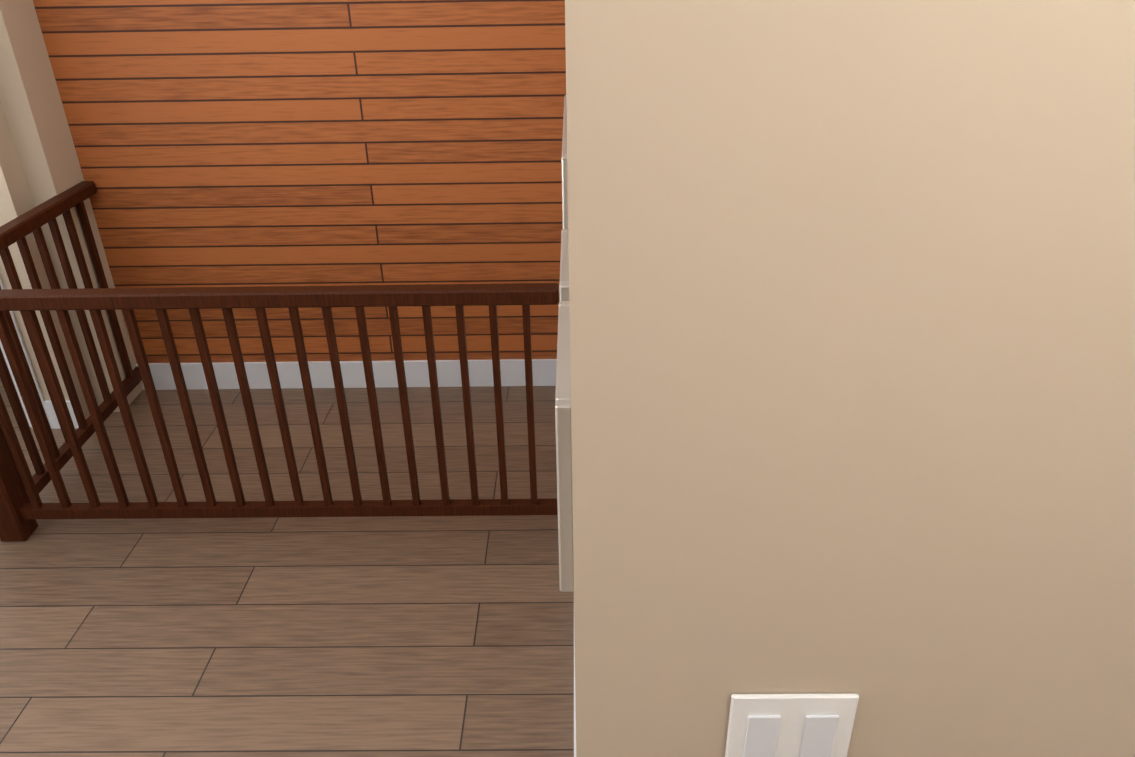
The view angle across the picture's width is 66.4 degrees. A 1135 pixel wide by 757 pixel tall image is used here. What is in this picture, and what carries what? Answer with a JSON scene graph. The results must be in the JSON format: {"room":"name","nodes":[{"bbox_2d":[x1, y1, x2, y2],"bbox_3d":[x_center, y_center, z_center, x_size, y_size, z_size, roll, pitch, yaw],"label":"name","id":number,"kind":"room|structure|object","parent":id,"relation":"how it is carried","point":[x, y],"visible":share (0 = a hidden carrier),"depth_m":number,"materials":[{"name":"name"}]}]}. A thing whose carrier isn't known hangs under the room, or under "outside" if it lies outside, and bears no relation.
{"room":"stair landing","nodes":[
{"label":"stair landing","id":0,"kind":"room"},
{"bbox_2d":[0,0,141,419],"bbox_3d":[-4.842,-1.076,3.268,5.750,2.740,0.450,-1,29,1],"label":"wall","id":1,"kind":"structure","parent":0,"point":[39,163],"depth_m":3.30,"materials":[{"name":"beige paint"}]},
{"bbox_2d":[0,276,51,428],"bbox_3d":[-2.674,-0.760,3.228,0.940,2.160,0.139,-1,29,1],"label":"door frame","id":2,"kind":"structure","parent":1,"relation":"attached to","point":[26,356],"depth_m":3.55,"materials":[{"name":"white"}]},
{"bbox_2d":[0,347,573,756],"bbox_3d":[-2.550,0.462,3.302,10.300,0.060,6.700,-1,29,1],"label":"floor","id":3,"kind":"structure","parent":0,"point":[420,636],"depth_m":2.73,"materials":[{"name":"wood"}]},
{"bbox_2d":[0,181,96,236],"bbox_3d":[-1.937,-0.171,3.284,0.110,1.050,0.990,-1,29,1],"label":"stair railing","id":4,"kind":"object","parent":3,"relation":"on","point":[33,219],"depth_m":3.27,"materials":[{"name":"brown wood"}]},
{"bbox_2d":[0,237,558,540],"bbox_3d":[-1.008,0.079,2.799,1.975,1.050,0.090,-1,29,1],"label":"stair railing","id":5,"kind":"object","parent":3,"relation":"on","point":[23,507],"depth_m":2.84,"materials":[{"name":"brown wood"}]},
{"bbox_2d":[33,0,565,362],"bbox_3d":[-1.021,-1.194,3.364,2.090,2.740,0.120,-1,29,1],"label":"wall","id":6,"kind":"structure","parent":0,"point":[235,143],"depth_m":3.46,"materials":[{"name":"brown wood"}]},
{"bbox_2d":[136,359,556,389],"bbox_3d":[-0.967,-0.018,3.932,1.960,0.130,0.014,-1,29,1],"label":"baseboard","id":7,"kind":"structure","parent":6,"relation":"attached to","point":[448,373],"depth_m":3.92,"materials":[{"name":"white"}]},
{"bbox_2d":[565,0,1134,756],"bbox_3d":[0.636,0.148,0.861,1.260,2.740,0.120,-1,29,1],"label":"wall","id":8,"kind":"structure","parent":0,"point":[851,292],"depth_m":0.71,"materials":[{"name":"beige paint"}]},
{"bbox_2d":[574,633,575,756],"bbox_3d":[0.027,0.651,2.678,0.014,0.130,2.844,-1,29,1],"label":"baseboard","id":9,"kind":"structure","parent":8,"relation":"attached to","point":[574,633],"depth_m":2.19,"materials":[{"name":"white"}]},
{"bbox_2d":[725,693,858,756],"bbox_3d":[0.234,0.377,0.914,0.130,0.120,0.009,-1,29,1],"label":"hall light switch","id":10,"kind":"object","parent":8,"relation":"attached to","point":[790,725],"visible":1,"depth_m":0.90,"materials":[{"name":"white plastic"}]},
{"bbox_3d":[0.075,-0.555,2.162,0.120,2.740,2.830,-1,29,1],"label":"photo","id":11,"kind":"object","parent":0,"visible":0},
{"bbox_2d":[559,229,568,300],"bbox_3d":[0.001,-0.091,1.630,0.022,0.300,0.290,-1,29,1],"label":"picture frame","id":12,"kind":"object","parent":11,"relation":"attached to","point":[564,278],"visible":0.27,"depth_m":1.50,"materials":[{"name":"silver metal"}]},
{"bbox_2d":[555,301,573,591],"bbox_3d":[-0.002,0.091,1.308,0.022,0.310,0.330,-1,29,1],"label":"picture frame","id":13,"kind":"object","parent":11,"relation":"attached to","point":[564,458],"visible":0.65,"depth_m":1.17,"materials":[{"name":"silver metal"}]},
{"bbox_2d":[562,95,567,228],"bbox_3d":[0.004,-0.422,2.161,0.022,0.430,0.660,-1,29,1],"label":"picture frame","id":14,"kind":"object","parent":11,"relation":"attached to","point":[564,185],"visible":0.31,"depth_m":1.82,"materials":[{"name":"silver metal"}]}
]}

